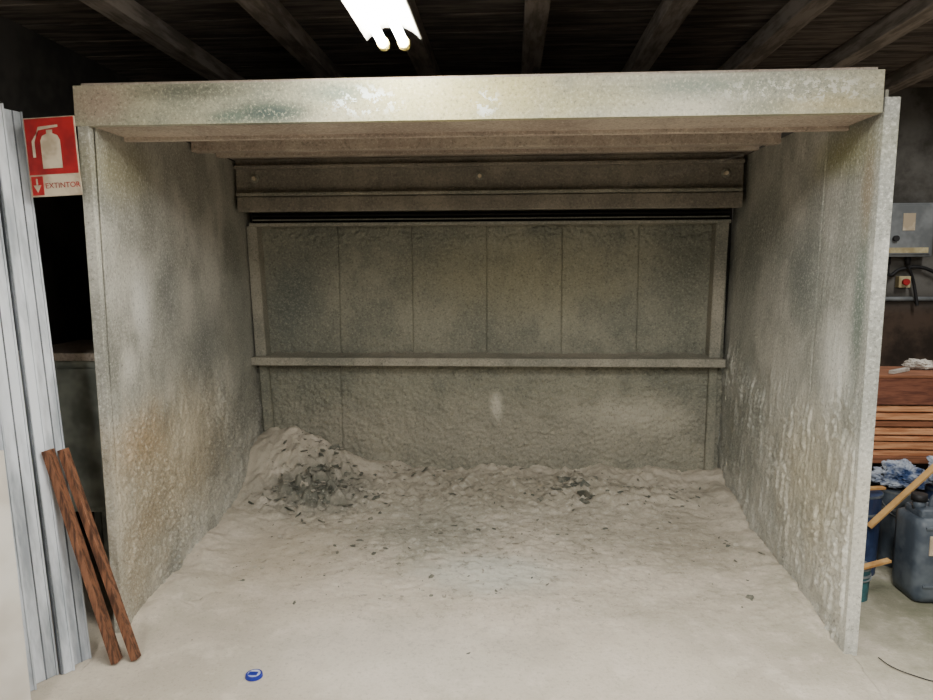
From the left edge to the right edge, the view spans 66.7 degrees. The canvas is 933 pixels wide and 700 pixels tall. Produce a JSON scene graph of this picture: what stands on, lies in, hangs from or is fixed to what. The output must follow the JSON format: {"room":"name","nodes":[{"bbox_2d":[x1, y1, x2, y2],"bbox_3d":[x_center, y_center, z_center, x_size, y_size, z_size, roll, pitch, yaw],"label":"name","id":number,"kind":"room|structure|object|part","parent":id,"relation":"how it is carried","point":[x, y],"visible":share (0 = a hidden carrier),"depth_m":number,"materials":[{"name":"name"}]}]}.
{"room":"workshop","nodes":[
{"label":"workshop","id":0,"kind":"room"},
{"bbox_2d":[0,15,134,533],"bbox_3d":[-2.703,-0.040,1.499,0.100,3.150,9.050,0,7,4],"label":"wall","id":1,"kind":"structure","parent":0,"point":[38,74],"depth_m":4.29,"materials":[{"name":"paint"}]},
{"bbox_2d":[0,0,932,87],"bbox_3d":[0.554,-1.544,1.120,6.440,0.100,9.050,0,7,4],"label":"ceiling","id":2,"kind":"structure","parent":0,"point":[466,37],"depth_m":4.19,"materials":[{"name":"brown wood"}]},
{"bbox_2d":[79,0,245,80],"bbox_3d":[-1.891,-1.453,1.281,0.120,0.102,9.050,0,7,4],"label":"joist","id":3,"kind":"object","parent":2,"relation":"attached to","point":[132,16],"depth_m":3.94,"materials":[{"name":"brown wood"}]},
{"bbox_2d":[235,0,345,78],"bbox_3d":[-1.162,-1.451,1.237,0.120,0.102,9.050,0,7,4],"label":"joist","id":4,"kind":"object","parent":2,"relation":"attached to","point":[271,15],"depth_m":3.92,"materials":[{"name":"brown wood"}]},
{"bbox_2d":[341,0,421,50],"bbox_3d":[-0.332,-1.387,2.273,0.230,0.474,1.210,0,7,4],"label":"lamp","id":5,"kind":"object","parent":2,"relation":"hanging from","point":[370,16],"visible":1,"depth_m":2.66,"materials":[{"name":"white"}]},
{"bbox_2d":[377,37,389,50],"bbox_3d":[-0.338,-1.244,2.880,0.048,0.048,0.040,0,7,4],"label":"socket","id":6,"kind":"object","parent":5,"relation":"attached to","point":[385,47],"depth_m":2.86,"materials":[{"name":"white"}]},
{"bbox_2d":[397,37,409,50],"bbox_3d":[-0.254,-1.244,2.875,0.048,0.048,0.040,0,7,4],"label":"socket","id":7,"kind":"object","parent":5,"relation":"attached to","point":[405,47],"depth_m":2.86,"materials":[{"name":"white"}]},
{"bbox_2d":[402,0,441,75],"bbox_3d":[-0.473,-1.449,1.195,0.120,0.102,9.050,0,7,4],"label":"joist","id":8,"kind":"object","parent":2,"relation":"attached to","point":[420,52],"depth_m":4.17,"materials":[{"name":"brown wood"}]},
{"bbox_2d":[521,0,550,73],"bbox_3d":[0.205,-1.447,1.153,0.120,0.102,9.050,0,7,4],"label":"joist","id":9,"kind":"object","parent":2,"relation":"attached to","point":[536,12],"depth_m":3.85,"materials":[{"name":"brown wood"}]},
{"bbox_2d":[621,0,697,71],"bbox_3d":[0.904,-1.445,1.110,0.120,0.102,9.050,0,7,4],"label":"joist","id":10,"kind":"object","parent":2,"relation":"attached to","point":[669,15],"depth_m":3.89,"materials":[{"name":"brown wood"}]},
{"bbox_2d":[717,0,836,69],"bbox_3d":[1.563,-1.443,1.070,0.120,0.102,9.050,0,7,4],"label":"joist","id":11,"kind":"object","parent":2,"relation":"attached to","point":[795,15],"depth_m":3.90,"materials":[{"name":"brown wood"}]},
{"bbox_2d":[808,0,932,67],"bbox_3d":[2.172,-1.441,1.033,0.120,0.102,9.050,0,7,4],"label":"joist","id":12,"kind":"object","parent":2,"relation":"attached to","point":[912,14],"depth_m":3.96,"materials":[{"name":"brown wood"}]},
{"bbox_2d":[884,52,932,94],"bbox_3d":[2.820,-1.439,0.993,0.120,0.102,9.050,0,7,4],"label":"joist","id":13,"kind":"object","parent":2,"relation":"attached to","point":[920,69],"depth_m":4.82,"materials":[{"name":"brown wood"}]},
{"bbox_2d":[30,532,932,699],"bbox_3d":[0.567,1.584,1.489,6.640,0.100,9.250,0,7,4],"label":"floor","id":14,"kind":"structure","parent":0,"point":[895,628],"depth_m":2.91,"materials":[{"name":"concrete"}]},
{"bbox_2d":[0,450,30,699],"bbox_3d":[-1.778,0.905,2.461,0.061,1.040,0.422,4,8,30],"label":"sheet","id":15,"kind":"object","parent":14,"relation":"on","point":[14,677],"visible":1,"depth_m":2.61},
{"bbox_2d":[0,103,91,691],"bbox_3d":[-1.941,0.175,2.853,0.456,2.406,0.681,4,8,30],"label":"metal sheet","id":16,"kind":"object","parent":14,"relation":"on","point":[17,208],"visible":0.88,"depth_m":2.98,"materials":[{"name":"paint"}]},
{"bbox_2d":[18,340,109,589],"bbox_3d":[-2.031,0.613,3.925,0.530,1.280,0.650,0,7,4],"label":"wall","id":17,"kind":"structure","parent":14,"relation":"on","point":[74,361],"depth_m":3.58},
{"bbox_3d":[-2.240,1.055,3.723,0.040,0.450,0.040,0,7,4],"label":"leg","id":18,"kind":"part","parent":17,"relation":"part of","materials":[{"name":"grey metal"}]},
{"bbox_2d":[18,340,94,360],"bbox_3d":[-2.033,-0.003,3.853,0.530,0.040,0.650,0,7,4],"label":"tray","id":19,"kind":"object","parent":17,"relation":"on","point":[79,350],"depth_m":3.59,"materials":[{"name":"grey metal"}]},
{"bbox_3d":[-2.045,0.450,3.602,0.440,0.720,0.015,0,7,4],"label":"door","id":20,"kind":"part","parent":17,"relation":"part of","materials":[{"name":"grey metal"}]},
{"bbox_3d":[-2.207,0.992,4.258,0.040,0.450,0.040,0,7,4],"label":"leg","id":21,"kind":"part","parent":17,"relation":"part of","materials":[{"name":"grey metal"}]},
{"bbox_3d":[-1.861,1.056,3.700,0.040,0.450,0.040,0,7,4],"label":"leg","id":22,"kind":"part","parent":17,"relation":"part of","materials":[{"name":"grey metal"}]},
{"bbox_2d":[79,425,884,699],"bbox_3d":[0.073,1.006,4.029,3.660,0.498,3.160,0,7,4],"label":"pile","id":23,"kind":"object","parent":14,"relation":"on","point":[329,563],"visible":0.97,"depth_m":3.72,"materials":[{"name":"soil"}]},
{"bbox_2d":[41,448,122,664],"bbox_3d":[-1.643,0.884,3.033,0.304,0.932,0.059,1,7,11],"label":"wooden stick","id":24,"kind":"object","parent":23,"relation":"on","point":[49,456],"visible":1,"depth_m":3.02,"materials":[{"name":"brown wood"}]},
{"bbox_2d":[57,448,140,660],"bbox_3d":[-1.589,0.885,3.070,0.347,0.923,0.047,2,7,15],"label":"wooden stick","id":25,"kind":"object","parent":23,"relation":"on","point":[68,465],"visible":1,"depth_m":3.06,"materials":[{"name":"brown wood"}]},
{"bbox_2d":[245,669,262,680],"bbox_3d":[-0.887,1.355,2.959,0.072,0.016,0.072,0,7,4],"label":"lid","id":26,"kind":"object","parent":23,"relation":"on","point":[254,674],"visible":1,"depth_m":2.95,"materials":[{"name":"blue plastic"}]},
{"bbox_2d":[248,671,257,674],"bbox_3d":[-0.890,1.349,2.955,0.038,0.002,0.026,0,7,4],"label":"print","id":27,"kind":"object","parent":26,"relation":"on","point":[249,672],"depth_m":2.96,"materials":[{"name":"blue plastic"}]},
{"bbox_2d":[73,67,900,655],"bbox_3d":[0.091,-0.050,4.344,3.830,2.500,2.605,0,7,4],"label":"booth","id":28,"kind":"object","parent":14,"relation":"on","point":[467,272],"visible":0.96,"depth_m":4.58,"materials":[{"name":"metal"}]},
{"bbox_2d":[23,115,82,197],"bbox_3d":[-1.766,-0.825,3.022,0.241,0.339,0.008,0,7,4],"label":"fire extinguisher sign","id":29,"kind":"object","parent":28,"relation":"attached to","point":[51,142],"visible":1,"depth_m":3.02,"materials":[{"name":"red plastic"}]},
{"bbox_3d":[-1.632,0.134,3.191,0.062,2.400,0.055,0,7,4],"label":"post","id":30,"kind":"part","parent":28,"relation":"part of","materials":[{"name":"grey concrete"}]},
{"bbox_3d":[-1.623,-0.038,4.396,0.098,2.480,2.432,0,7,-2],"label":"panel","id":31,"kind":"part","parent":28,"relation":"part of","materials":[{"name":"grey concrete"}]},
{"bbox_3d":[-1.606,-0.445,5.489,0.120,1.010,0.130,0,7,4],"label":"post","id":32,"kind":"part","parent":28,"relation":"part of","materials":[{"name":"metal"}]},
{"bbox_3d":[-1.560,0.571,5.631,0.119,0.960,0.080,0,7,4],"label":"post","id":33,"kind":"part","parent":28,"relation":"part of","materials":[{"name":"grey metal"}]},
{"bbox_2d":[234,153,744,212],"bbox_3d":[0.137,-1.200,5.194,3.580,0.375,0.525,0,7,4],"label":"beam","id":34,"kind":"structure","parent":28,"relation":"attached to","point":[579,182],"depth_m":4.98,"materials":[{"name":"metal"}]},
{"bbox_3d":[0.142,-0.946,5.302,3.560,0.025,0.150,0,7,4],"label":"frame rail","id":35,"kind":"part","parent":28,"relation":"part of","materials":[{"name":"metal"}]},
{"bbox_3d":[1.858,0.581,5.422,0.070,0.960,0.080,0,7,4],"label":"post","id":36,"kind":"part","parent":28,"relation":"part of","materials":[{"name":"grey metal"}]},
{"bbox_3d":[1.862,-0.434,5.277,0.110,1.010,0.130,0,7,4],"label":"post","id":37,"kind":"part","parent":28,"relation":"part of","materials":[{"name":"metal"}]},
{"bbox_3d":[1.809,-0.028,4.184,0.108,2.480,2.428,1,7,8],"label":"panel","id":38,"kind":"part","parent":28,"relation":"part of","materials":[{"name":"grey concrete"}]},
{"bbox_3d":[1.693,0.162,2.989,0.088,2.365,0.055,0,7,4],"label":"post","id":39,"kind":"part","parent":28,"relation":"part of","materials":[{"name":"grey concrete"}]},
{"bbox_2d":[864,486,885,575],"bbox_3d":[2.139,0.988,3.956,0.318,0.494,0.257,0,7,4],"label":"plastic bucket","id":40,"kind":"object","parent":14,"relation":"on","point":[875,497],"depth_m":3.86,"materials":[{"name":"blue plastic"}]},
{"bbox_3d":[2.133,0.757,3.862,0.316,0.014,0.031,-1,7,-7],"label":"scrap wood strip","id":41,"kind":"part","parent":40,"relation":"part of","materials":[{"name":"brown wood"}]},
{"bbox_2d":[867,464,932,528],"bbox_3d":[2.399,0.721,3.791,0.486,0.475,0.036,0,7,-1],"label":"wood strip","id":42,"kind":"object","parent":40,"relation":"in","point":[918,481],"visible":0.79,"depth_m":3.79,"materials":[{"name":"yellow wood"}]},
{"bbox_2d":[861,558,891,601],"bbox_3d":[2.030,1.164,3.626,0.234,0.223,0.193,0,7,4],"label":"tin","id":43,"kind":"object","parent":14,"relation":"on","point":[867,575],"depth_m":3.57,"materials":[{"name":"teal metal"}]},
{"bbox_3d":[2.038,1.080,3.563,0.210,0.043,0.031,-2,7,-13],"label":"scrap wood strip","id":44,"kind":"part","parent":43,"relation":"part of","materials":[{"name":"brown wood"}]},
{"bbox_2d":[877,485,916,567],"bbox_3d":[2.449,1.004,4.041,0.187,0.440,0.193,0,7,4],"label":"jerrycan","id":45,"kind":"object","parent":14,"relation":"on","point":[885,549],"visible":0.27,"depth_m":4.00,"materials":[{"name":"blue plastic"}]},
{"bbox_2d":[871,459,932,489],"bbox_3d":[2.449,0.689,3.998,0.294,0.150,0.246,-2,7,-17],"label":"plastic bag","id":46,"kind":"object","parent":45,"relation":"on","point":[892,473],"visible":0.86,"depth_m":3.95,"materials":[{"name":"blue plastic"}]},
{"bbox_2d":[870,455,929,491],"bbox_3d":[2.948,0.858,4.661,1.280,0.580,1.000,0,7,4],"label":"workbench","id":47,"kind":"object","parent":14,"relation":"on","point":[921,462],"visible":0.02,"depth_m":4.16,"materials":[{"name":"brown wood"}]},
{"bbox_2d":[873,405,932,455],"bbox_3d":[2.911,0.435,4.468,1.228,0.304,0.689,0,7,4],"label":"planks","id":48,"kind":"object","parent":47,"relation":"on","point":[900,430],"visible":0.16,"depth_m":4.16,"materials":[{"name":"brown wood"}]},
{"bbox_2d":[877,366,932,404],"bbox_3d":[2.653,0.213,4.316,0.490,0.175,0.390,0,7,4],"label":"wooden box","id":49,"kind":"object","parent":48,"relation":"on","point":[914,386],"visible":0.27,"depth_m":4.14,"materials":[{"name":"red wood"}]},
{"bbox_2d":[889,367,909,373],"bbox_3d":[2.583,0.123,4.229,0.206,0.020,0.030,-5,8,-35],"label":"paper","id":50,"kind":"object","parent":49,"relation":"on","point":[904,369],"visible":1,"depth_m":4.21,"materials":[{"name":"paper"}]},
{"bbox_3d":[2.653,0.133,4.306,0.490,0.015,0.390,0,7,4],"label":"lid","id":51,"kind":"part","parent":49,"relation":"part of","materials":[{"name":"brown wood"}]},
{"bbox_2d":[901,358,932,369],"bbox_3d":[2.793,0.085,4.376,0.201,0.061,0.133,0,7,4],"label":"crumpled paper","id":52,"kind":"object","parent":49,"relation":"on","point":[924,364],"visible":0.96,"depth_m":4.34,"materials":[{"name":"white paper"}]},
{"bbox_2d":[878,657,932,681],"bbox_3d":[2.007,1.353,2.913,0.540,0.006,0.108,3,7,25],"label":"wire","id":53,"kind":"object","parent":14,"relation":"on","point":[878,657],"visible":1,"depth_m":2.96,"materials":[{"name":"grey metal"}]},
{"bbox_2d":[892,491,932,602],"bbox_3d":[2.404,0.997,3.638,0.300,0.548,0.248,0,7,4],"label":"jerrycan","id":54,"kind":"object","parent":14,"relation":"on","point":[912,567],"visible":1,"depth_m":3.58,"materials":[{"name":"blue plastic"}]},
{"bbox_3d":[2.433,0.768,3.613,0.144,0.087,0.026,0,7,4],"label":"handle","id":55,"kind":"part","parent":54,"relation":"part of","materials":[{"name":"grey plastic"}]},
{"bbox_2d":[924,483,932,501],"bbox_3d":[2.727,0.997,4.001,0.270,0.460,0.278,0,7,4],"label":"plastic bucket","id":56,"kind":"object","parent":14,"relation":"on","point":[928,488],"visible":0.16,"depth_m":3.98,"materials":[{"name":"plastic"}]},
{"bbox_2d":[926,456,932,483],"bbox_3d":[2.743,0.669,3.963,0.324,0.159,0.276,2,7,22],"label":"plastic bag","id":57,"kind":"object","parent":56,"relation":"on","point":[929,458],"visible":0.38,"depth_m":4.00,"materials":[{"name":"white plastic"}]},
{"bbox_2d":[185,87,932,365],"bbox_3d":[0.840,-0.566,5.834,6.640,3.150,0.100,0,7,4],"label":"wall","id":58,"kind":"structure","parent":0,"point":[907,332],"depth_m":5.60,"materials":[{"name":"grey concrete"}]},
{"bbox_2d":[895,276,910,287],"bbox_3d":[3.444,-0.536,5.579,0.090,0.090,0.090,0,7,4],"label":"switch","id":59,"kind":"object","parent":58,"relation":"attached to","point":[900,281],"visible":1,"depth_m":5.57,"materials":[{"name":"beige plastic"}]},
{"bbox_2d":[885,297,932,300],"bbox_3d":[3.501,-0.405,5.616,0.900,0.036,0.036,0,7,4],"label":"conduit","id":60,"kind":"object","parent":58,"relation":"attached to","point":[886,298],"visible":0.49,"depth_m":5.60,"materials":[{"name":"grey metal"}]},
{"bbox_2d":[888,203,932,264],"bbox_3d":[3.395,-0.898,5.494,0.380,0.470,0.180,0,7,4],"label":"electrical box","id":61,"kind":"object","parent":58,"relation":"attached to","point":[911,232],"visible":0.66,"depth_m":5.43,"materials":[{"name":"grey metal"}]},
{"bbox_3d":[3.291,-0.855,5.429,0.044,0.044,0.030,0,7,4],"label":"knob","id":62,"kind":"part","parent":61,"relation":"part of","materials":[{"name":"black plastic"}]},
{"bbox_3d":[3.392,-0.767,5.443,0.300,0.040,0.004,0,7,4],"label":"plate","id":63,"kind":"part","parent":61,"relation":"part of","materials":[{"name":"beige plastic"}]},
{"bbox_2d":[887,265,932,276],"bbox_3d":[3.519,-0.615,5.557,0.469,0.116,0.043,0,7,1],"label":"cable","id":64,"kind":"object","parent":61,"relation":"attached to","point":[928,269],"visible":0.89,"depth_m":5.55,"materials":[{"name":"rubber"}]},
{"bbox_2d":[906,265,918,305],"bbox_3d":[3.498,-0.511,5.566,0.123,0.328,0.038,0,7,-2],"label":"cable","id":65,"kind":"object","parent":61,"relation":"attached to","point":[907,266],"visible":1,"depth_m":5.56,"materials":[{"name":"rubber"}]}
]}

